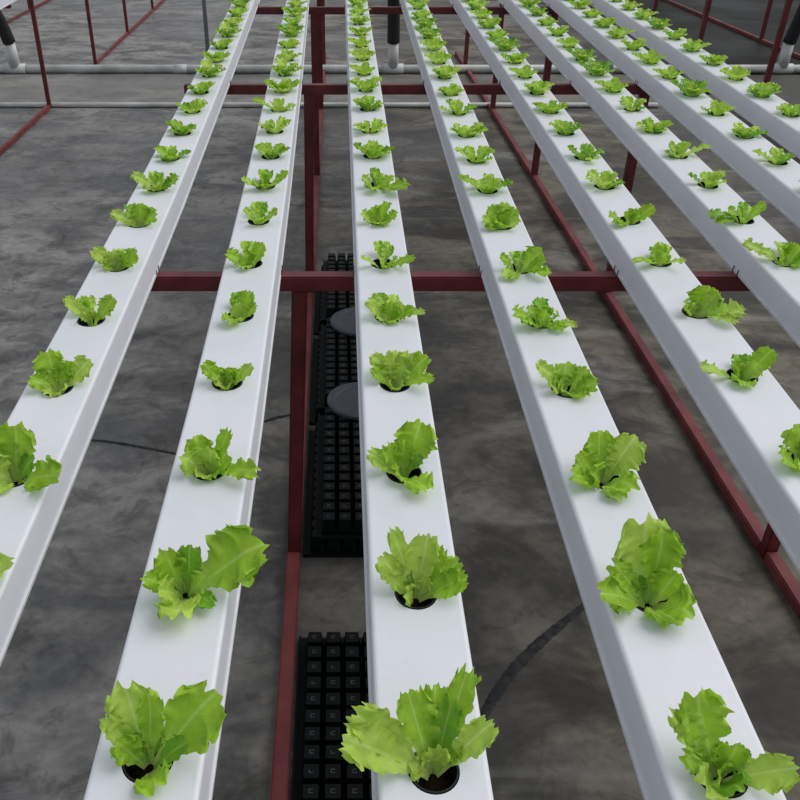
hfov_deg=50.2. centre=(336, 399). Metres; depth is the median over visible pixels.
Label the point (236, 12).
lettuce
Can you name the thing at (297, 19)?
lettuce
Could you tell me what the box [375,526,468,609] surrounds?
lettuce
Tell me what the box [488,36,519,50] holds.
lettuce
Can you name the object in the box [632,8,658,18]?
lettuce
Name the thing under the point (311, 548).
seedling tray
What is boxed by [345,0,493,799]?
channel
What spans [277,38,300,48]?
lettuce
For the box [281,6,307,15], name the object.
lettuce
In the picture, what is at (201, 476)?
cup
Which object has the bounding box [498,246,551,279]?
lettuce
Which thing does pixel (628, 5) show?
lettuce
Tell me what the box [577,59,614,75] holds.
lettuce
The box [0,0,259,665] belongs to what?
channel
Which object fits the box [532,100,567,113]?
lettuce
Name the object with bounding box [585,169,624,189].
lettuce
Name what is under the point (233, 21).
lettuce
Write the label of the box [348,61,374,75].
lettuce
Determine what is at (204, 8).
pole
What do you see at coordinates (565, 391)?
cup
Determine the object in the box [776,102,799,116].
lettuce
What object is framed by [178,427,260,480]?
lettuce
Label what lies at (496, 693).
tar seam
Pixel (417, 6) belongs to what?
lettuce
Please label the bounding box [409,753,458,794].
cup
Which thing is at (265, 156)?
cup
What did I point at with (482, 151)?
lettuce
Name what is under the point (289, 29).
lettuce
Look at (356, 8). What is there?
lettuce
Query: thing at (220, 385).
cup
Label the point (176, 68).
pipe
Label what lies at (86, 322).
cup
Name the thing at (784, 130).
channel
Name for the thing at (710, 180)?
lettuce
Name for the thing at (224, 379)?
lettuce
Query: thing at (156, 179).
lettuce
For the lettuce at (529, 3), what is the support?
in the channel at (777, 288)
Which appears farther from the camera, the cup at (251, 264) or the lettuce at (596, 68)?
the lettuce at (596, 68)
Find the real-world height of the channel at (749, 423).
0.253 m
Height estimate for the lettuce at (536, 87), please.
0.076 m
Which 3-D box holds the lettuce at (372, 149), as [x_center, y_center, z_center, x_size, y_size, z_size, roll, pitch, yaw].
[0.096,-0.607,2.136,0.103,0.075,0.082,20,38,29]
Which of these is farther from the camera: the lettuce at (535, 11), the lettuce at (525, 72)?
the lettuce at (535, 11)
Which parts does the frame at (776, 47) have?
post, floor rail, post, floor rail, post, post, floor rail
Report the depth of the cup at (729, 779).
0.74 m
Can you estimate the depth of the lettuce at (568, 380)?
1.25 m
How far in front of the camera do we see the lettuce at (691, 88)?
2.60 m
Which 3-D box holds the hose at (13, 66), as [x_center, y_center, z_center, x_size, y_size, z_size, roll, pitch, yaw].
[-2.616,-2.878,6.681,0.203,0.631,0.250,0,32,0]
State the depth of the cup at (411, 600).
0.93 m
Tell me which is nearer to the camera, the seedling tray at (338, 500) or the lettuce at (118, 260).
the lettuce at (118, 260)
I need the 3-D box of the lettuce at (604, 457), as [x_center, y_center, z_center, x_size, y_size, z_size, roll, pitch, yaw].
[0.343,0.098,1.081,0.086,0.100,0.088,13,35,20]
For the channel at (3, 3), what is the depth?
4.15 m
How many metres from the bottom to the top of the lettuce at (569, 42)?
0.077 m
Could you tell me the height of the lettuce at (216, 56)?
0.082 m
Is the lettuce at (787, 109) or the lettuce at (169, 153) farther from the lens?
the lettuce at (787, 109)
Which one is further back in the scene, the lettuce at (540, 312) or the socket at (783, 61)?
the socket at (783, 61)
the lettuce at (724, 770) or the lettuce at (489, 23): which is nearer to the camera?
the lettuce at (724, 770)
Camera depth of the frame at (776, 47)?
6.68 m
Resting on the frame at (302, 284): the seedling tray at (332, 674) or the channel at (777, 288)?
the channel at (777, 288)
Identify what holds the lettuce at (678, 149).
in the channel at (777, 288)
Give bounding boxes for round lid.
[327,382,358,419]
[330,307,355,335]
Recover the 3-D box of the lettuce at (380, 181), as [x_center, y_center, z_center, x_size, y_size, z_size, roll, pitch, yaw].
[0.099,-0.477,1.941,0.086,0.079,0.154,-18,37,-26]
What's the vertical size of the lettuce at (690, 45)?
0.084 m
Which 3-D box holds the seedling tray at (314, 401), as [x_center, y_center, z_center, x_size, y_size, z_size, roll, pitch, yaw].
[0.074,-0.090,2.825,0.312,0.046,0.552,0,32,0]
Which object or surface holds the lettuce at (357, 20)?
in the channel at (407, 648)
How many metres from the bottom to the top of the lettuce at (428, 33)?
0.081 m
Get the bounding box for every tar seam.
[91,439,175,454]
[264,414,289,422]
[480,603,584,720]
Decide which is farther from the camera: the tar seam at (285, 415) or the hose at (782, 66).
the hose at (782, 66)
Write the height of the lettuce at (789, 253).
0.083 m
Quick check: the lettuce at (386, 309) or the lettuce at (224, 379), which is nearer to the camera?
the lettuce at (224, 379)
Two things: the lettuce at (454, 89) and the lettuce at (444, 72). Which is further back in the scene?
the lettuce at (444, 72)
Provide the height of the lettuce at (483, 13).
0.080 m
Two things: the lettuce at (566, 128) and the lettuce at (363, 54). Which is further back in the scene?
the lettuce at (363, 54)
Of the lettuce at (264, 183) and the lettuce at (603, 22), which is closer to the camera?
the lettuce at (264, 183)
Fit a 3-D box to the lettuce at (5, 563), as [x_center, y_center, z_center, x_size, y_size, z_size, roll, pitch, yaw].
[-0.415,0.214,0.930,0.110,0.080,0.111,12,34,19]
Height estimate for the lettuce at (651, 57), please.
0.086 m
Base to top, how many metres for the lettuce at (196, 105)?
0.074 m
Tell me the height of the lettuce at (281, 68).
0.088 m
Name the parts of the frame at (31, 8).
floor rail, floor rail, post, floor rail, post, floor rail, post, floor rail, floor rail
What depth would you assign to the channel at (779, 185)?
2.42 m
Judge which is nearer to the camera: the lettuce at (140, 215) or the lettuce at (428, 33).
the lettuce at (140, 215)
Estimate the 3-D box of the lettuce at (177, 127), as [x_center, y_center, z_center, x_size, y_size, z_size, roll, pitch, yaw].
[-0.416,-0.713,2.291,0.087,0.076,0.074,-3,33,-4]
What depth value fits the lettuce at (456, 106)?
2.44 m
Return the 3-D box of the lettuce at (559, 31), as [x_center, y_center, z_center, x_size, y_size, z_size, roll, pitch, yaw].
[0.862,-1.424,3.330,0.088,0.079,0.086,7,33,11]
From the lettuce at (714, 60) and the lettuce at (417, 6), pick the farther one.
the lettuce at (417, 6)
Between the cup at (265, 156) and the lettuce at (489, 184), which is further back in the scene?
the cup at (265, 156)
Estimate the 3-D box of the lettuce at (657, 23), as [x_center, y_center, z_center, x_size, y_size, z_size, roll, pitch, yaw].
[1.304,-1.504,3.444,0.108,0.082,0.103,-15,36,-23]
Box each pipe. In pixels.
[0,64,799,72]
[0,102,658,107]
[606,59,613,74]
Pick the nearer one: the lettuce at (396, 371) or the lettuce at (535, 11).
the lettuce at (396, 371)
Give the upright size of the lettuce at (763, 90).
0.085 m
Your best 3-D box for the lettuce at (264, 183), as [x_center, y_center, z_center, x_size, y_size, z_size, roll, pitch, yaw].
[-0.151,-0.486,1.948,0.094,0.087,0.113,12,34,18]
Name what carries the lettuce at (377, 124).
in the channel at (407, 648)
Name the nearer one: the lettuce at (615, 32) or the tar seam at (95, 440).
the tar seam at (95, 440)
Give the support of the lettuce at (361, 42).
in the channel at (407, 648)
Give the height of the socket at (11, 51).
0.209 m
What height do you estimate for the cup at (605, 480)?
0.045 m
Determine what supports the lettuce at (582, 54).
in the channel at (777, 288)
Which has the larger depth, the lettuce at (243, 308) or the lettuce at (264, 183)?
the lettuce at (264, 183)
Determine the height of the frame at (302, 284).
0.953 m
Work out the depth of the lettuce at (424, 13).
3.60 m
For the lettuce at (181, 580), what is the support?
in the channel at (164, 655)
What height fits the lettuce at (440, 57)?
0.081 m
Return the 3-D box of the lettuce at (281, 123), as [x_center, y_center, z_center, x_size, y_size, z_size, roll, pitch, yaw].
[-0.165,-0.721,2.301,0.087,0.078,0.087,1,32,1]
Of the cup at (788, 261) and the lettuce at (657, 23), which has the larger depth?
the lettuce at (657, 23)
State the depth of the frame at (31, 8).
5.89 m
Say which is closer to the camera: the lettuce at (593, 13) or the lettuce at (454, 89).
the lettuce at (454, 89)
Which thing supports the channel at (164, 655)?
on the frame at (302, 284)
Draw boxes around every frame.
[0,0,164,155]
[151,0,799,799]
[651,0,799,82]
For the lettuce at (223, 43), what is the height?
0.080 m
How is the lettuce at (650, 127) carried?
in the channel at (777, 288)
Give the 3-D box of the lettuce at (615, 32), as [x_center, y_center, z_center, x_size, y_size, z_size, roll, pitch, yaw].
[1.090,-1.401,3.291,0.097,0.085,0.097,-25,40,-34]
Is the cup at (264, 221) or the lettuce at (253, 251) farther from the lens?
the cup at (264, 221)
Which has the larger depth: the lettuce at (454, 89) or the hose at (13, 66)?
the hose at (13, 66)
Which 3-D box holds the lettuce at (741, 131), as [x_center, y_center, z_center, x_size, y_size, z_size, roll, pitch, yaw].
[1.092,-0.699,2.272,0.092,0.074,0.083,-13,35,-20]
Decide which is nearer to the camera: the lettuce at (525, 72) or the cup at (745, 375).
the cup at (745, 375)
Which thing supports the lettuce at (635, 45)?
in the channel at (779, 185)
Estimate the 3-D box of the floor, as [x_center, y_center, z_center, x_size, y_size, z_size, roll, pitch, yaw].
[1.000,-7.303,14.316,34.000,0.100,36.000,0,32,0]
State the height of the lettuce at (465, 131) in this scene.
0.073 m
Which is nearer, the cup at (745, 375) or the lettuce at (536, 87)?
the cup at (745, 375)
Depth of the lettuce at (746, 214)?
1.77 m
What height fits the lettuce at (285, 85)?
0.087 m
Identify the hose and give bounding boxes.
[0,10,26,73]
[382,0,403,73]
[772,4,799,73]
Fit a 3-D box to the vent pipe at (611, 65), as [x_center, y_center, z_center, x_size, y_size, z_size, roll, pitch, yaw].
[2.190,-2.675,6.783,0.062,0.165,0.062,0,32,0]
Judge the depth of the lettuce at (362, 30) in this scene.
3.31 m
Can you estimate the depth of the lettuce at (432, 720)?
0.75 m
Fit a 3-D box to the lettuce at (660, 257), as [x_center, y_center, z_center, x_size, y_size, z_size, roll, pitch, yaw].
[0.598,-0.260,1.622,0.103,0.080,0.090,1,32,1]
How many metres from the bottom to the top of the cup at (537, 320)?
0.045 m
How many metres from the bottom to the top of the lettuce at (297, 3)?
0.081 m
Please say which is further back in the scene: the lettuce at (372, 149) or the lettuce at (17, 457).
the lettuce at (372, 149)
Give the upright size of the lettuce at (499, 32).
0.077 m
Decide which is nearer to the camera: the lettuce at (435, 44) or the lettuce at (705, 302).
the lettuce at (705, 302)
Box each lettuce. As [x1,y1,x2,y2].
[0,421,61,493]
[0,552,14,577]
[27,348,93,397]
[62,294,116,326]
[89,246,138,271]
[99,679,226,796]
[110,203,157,227]
[130,170,178,191]
[140,523,268,619]
[153,144,190,161]
[165,119,195,135]
[175,98,207,113]
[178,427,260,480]
[187,81,215,94]
[195,58,225,77]
[199,360,253,390]
[202,51,229,62]
[210,38,233,48]
[215,21,241,37]
[221,289,257,325]
[222,17,245,26]
[225,240,265,269]
[226,7,248,16]
[229,0,249,7]
[241,169,287,189]
[243,201,277,224]
[252,97,295,111]
[254,141,290,159]
[258,116,290,133]
[264,78,300,92]
[271,57,301,76]
[275,23,304,36]
[276,48,302,61]
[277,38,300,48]
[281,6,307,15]
[281,15,303,25]
[287,0,307,7]
[338,663,498,794]
[347,35,371,47]
[348,0,367,6]
[348,26,372,35]
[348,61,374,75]
[348,76,381,92]
[349,5,370,15]
[349,12,370,24]
[349,47,374,60]
[352,95,383,111]
[353,117,387,133]
[353,140,394,158]
[360,201,397,225]
[361,167,410,191]
[361,240,415,268]
[365,292,425,323]
[366,418,437,493]
[369,349,434,391]
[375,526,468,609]
[407,0,429,9]
[410,16,437,27]
[411,9,432,17]
[414,26,441,38]
[419,37,446,50]
[424,50,452,63]
[432,65,461,78]
[437,83,464,95]
[438,98,477,115]
[449,122,487,137]
[455,145,495,163]
[458,173,513,193]
[465,0,489,9]
[471,8,492,18]
[477,17,501,28]
[480,201,521,230]
[485,28,508,38]
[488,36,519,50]
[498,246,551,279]
[500,52,528,63]
[509,64,537,78]
[511,297,577,331]
[518,0,541,6]
[522,80,554,94]
[525,6,547,15]
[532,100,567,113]
[535,359,598,399]
[537,16,557,25]
[546,25,568,36]
[549,120,581,135]
[557,36,580,47]
[566,47,597,60]
[567,143,604,160]
[568,0,591,8]
[569,430,646,501]
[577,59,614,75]
[581,8,602,17]
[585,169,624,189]
[592,17,616,27]
[594,77,628,92]
[597,512,697,629]
[606,26,634,38]
[608,203,655,225]
[619,95,646,111]
[620,0,642,9]
[620,38,646,50]
[631,241,685,266]
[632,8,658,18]
[632,49,665,63]
[636,117,672,133]
[643,17,671,28]
[653,65,683,78]
[662,28,687,39]
[664,140,711,158]
[668,686,799,799]
[670,77,712,96]
[680,38,711,51]
[682,285,746,323]
[687,169,726,188]
[699,54,727,65]
[699,345,777,387]
[700,99,735,115]
[706,201,766,224]
[720,65,750,80]
[730,122,768,138]
[741,237,799,267]
[746,82,781,97]
[751,147,794,164]
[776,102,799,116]
[778,424,799,471]
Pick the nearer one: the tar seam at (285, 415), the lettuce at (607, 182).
the lettuce at (607, 182)
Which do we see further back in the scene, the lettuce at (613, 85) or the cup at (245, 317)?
the lettuce at (613, 85)
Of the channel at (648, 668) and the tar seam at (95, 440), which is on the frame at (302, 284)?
the channel at (648, 668)
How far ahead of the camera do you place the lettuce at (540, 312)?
1.40 m
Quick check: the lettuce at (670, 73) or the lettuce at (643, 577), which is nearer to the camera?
the lettuce at (643, 577)
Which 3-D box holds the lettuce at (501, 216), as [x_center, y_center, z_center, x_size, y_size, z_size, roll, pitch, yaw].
[0.337,-0.366,1.774,0.085,0.087,0.093,1,32,1]
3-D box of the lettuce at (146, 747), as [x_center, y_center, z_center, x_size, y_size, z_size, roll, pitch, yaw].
[-0.152,0.313,0.752,0.113,0.115,0.074,0,32,1]
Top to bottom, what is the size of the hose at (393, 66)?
0.641 m
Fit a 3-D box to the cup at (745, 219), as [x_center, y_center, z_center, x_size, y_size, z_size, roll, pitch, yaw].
[0.856,-0.361,1.801,0.044,0.045,0.044,0,34,0]
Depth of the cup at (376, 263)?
1.61 m
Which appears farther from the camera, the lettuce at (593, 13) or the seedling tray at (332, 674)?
the lettuce at (593, 13)
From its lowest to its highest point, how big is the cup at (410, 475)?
0.045 m
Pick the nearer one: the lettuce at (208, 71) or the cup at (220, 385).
the cup at (220, 385)
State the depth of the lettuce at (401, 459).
1.09 m
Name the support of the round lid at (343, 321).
on the seedling tray at (338, 351)
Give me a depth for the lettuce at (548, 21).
3.48 m
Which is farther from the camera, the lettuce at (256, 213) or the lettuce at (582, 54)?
the lettuce at (582, 54)
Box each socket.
[5,42,19,67]
[388,43,398,67]
[777,42,793,67]
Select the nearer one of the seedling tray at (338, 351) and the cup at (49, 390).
the cup at (49, 390)
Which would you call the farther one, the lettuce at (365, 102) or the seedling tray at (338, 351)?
the seedling tray at (338, 351)
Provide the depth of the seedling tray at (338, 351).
2.77 m
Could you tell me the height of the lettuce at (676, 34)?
0.080 m
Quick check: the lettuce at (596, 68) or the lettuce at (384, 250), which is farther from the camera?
the lettuce at (596, 68)
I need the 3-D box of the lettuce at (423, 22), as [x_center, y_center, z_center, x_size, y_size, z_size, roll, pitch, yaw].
[0.364,-1.514,3.459,0.108,0.082,0.103,-15,36,-23]
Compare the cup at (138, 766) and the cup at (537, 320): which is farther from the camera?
the cup at (537, 320)
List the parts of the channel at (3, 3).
lid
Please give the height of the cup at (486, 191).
0.045 m
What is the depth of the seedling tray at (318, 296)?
3.21 m
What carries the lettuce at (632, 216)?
in the channel at (749, 423)
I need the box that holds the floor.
[0,0,799,799]
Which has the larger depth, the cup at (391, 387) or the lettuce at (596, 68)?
the lettuce at (596, 68)
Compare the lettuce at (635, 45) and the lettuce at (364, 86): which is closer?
the lettuce at (364, 86)
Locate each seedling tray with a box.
[291,632,371,799]
[303,423,363,556]
[309,331,336,424]
[314,265,326,334]
[314,407,362,539]
[318,318,357,409]
[321,253,354,321]
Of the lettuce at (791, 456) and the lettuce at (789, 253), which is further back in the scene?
the lettuce at (789, 253)
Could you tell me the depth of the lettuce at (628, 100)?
2.47 m
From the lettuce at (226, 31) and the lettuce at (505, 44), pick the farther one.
the lettuce at (226, 31)
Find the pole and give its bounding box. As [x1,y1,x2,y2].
[202,0,208,51]
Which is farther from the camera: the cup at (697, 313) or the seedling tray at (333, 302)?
the seedling tray at (333, 302)
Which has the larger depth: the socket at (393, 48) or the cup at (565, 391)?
the socket at (393, 48)
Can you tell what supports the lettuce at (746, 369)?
in the channel at (749, 423)
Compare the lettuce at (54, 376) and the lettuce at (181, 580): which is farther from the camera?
the lettuce at (54, 376)
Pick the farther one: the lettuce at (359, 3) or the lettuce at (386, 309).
the lettuce at (359, 3)
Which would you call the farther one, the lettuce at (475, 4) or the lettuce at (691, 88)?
the lettuce at (475, 4)
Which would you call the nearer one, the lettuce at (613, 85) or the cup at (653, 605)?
the cup at (653, 605)
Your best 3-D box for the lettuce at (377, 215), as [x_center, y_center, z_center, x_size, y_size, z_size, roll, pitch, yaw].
[0.103,-0.377,1.793,0.072,0.081,0.108,16,36,24]
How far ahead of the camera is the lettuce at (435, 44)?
3.11 m
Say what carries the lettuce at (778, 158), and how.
in the channel at (779, 185)
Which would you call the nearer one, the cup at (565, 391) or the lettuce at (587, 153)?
the cup at (565, 391)
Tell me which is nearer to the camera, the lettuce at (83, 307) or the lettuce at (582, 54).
the lettuce at (83, 307)
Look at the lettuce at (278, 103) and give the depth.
2.47 m
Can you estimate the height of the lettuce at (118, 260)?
0.084 m
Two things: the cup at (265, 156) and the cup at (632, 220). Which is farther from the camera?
the cup at (265, 156)
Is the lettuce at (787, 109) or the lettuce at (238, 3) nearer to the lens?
the lettuce at (787, 109)
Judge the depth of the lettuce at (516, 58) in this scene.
2.94 m
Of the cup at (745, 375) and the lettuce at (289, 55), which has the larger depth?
the lettuce at (289, 55)
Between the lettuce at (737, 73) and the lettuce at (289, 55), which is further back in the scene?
the lettuce at (289, 55)
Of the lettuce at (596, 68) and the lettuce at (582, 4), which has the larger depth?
the lettuce at (582, 4)
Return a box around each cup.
[45,386,72,395]
[78,318,104,326]
[123,751,172,782]
[193,473,222,480]
[212,381,241,390]
[228,313,252,321]
[246,260,261,268]
[248,217,268,224]
[262,154,278,159]
[371,259,392,268]
[380,383,409,391]
[387,468,420,483]
[396,592,435,609]
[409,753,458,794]
[478,189,496,193]
[528,316,552,328]
[551,385,571,397]
[594,184,613,189]
[599,475,618,488]
[621,216,639,224]
[636,599,667,611]
[651,257,670,266]
[682,308,707,318]
[695,771,746,798]
[698,182,717,188]
[726,368,757,382]
[734,216,753,223]
[772,257,792,267]
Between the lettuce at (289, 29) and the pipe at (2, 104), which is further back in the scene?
the pipe at (2, 104)
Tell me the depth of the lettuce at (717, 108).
2.43 m
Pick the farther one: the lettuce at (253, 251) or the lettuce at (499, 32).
the lettuce at (499, 32)
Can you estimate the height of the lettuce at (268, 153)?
0.074 m
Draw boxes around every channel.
[0,0,16,9]
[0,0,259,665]
[83,0,309,799]
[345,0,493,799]
[399,0,785,799]
[449,0,799,572]
[498,0,799,347]
[542,0,799,228]
[586,0,799,158]
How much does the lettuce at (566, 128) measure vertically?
0.076 m
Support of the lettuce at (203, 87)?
in the channel at (63, 427)
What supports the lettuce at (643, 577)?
in the channel at (648, 668)
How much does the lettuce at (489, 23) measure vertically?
0.085 m

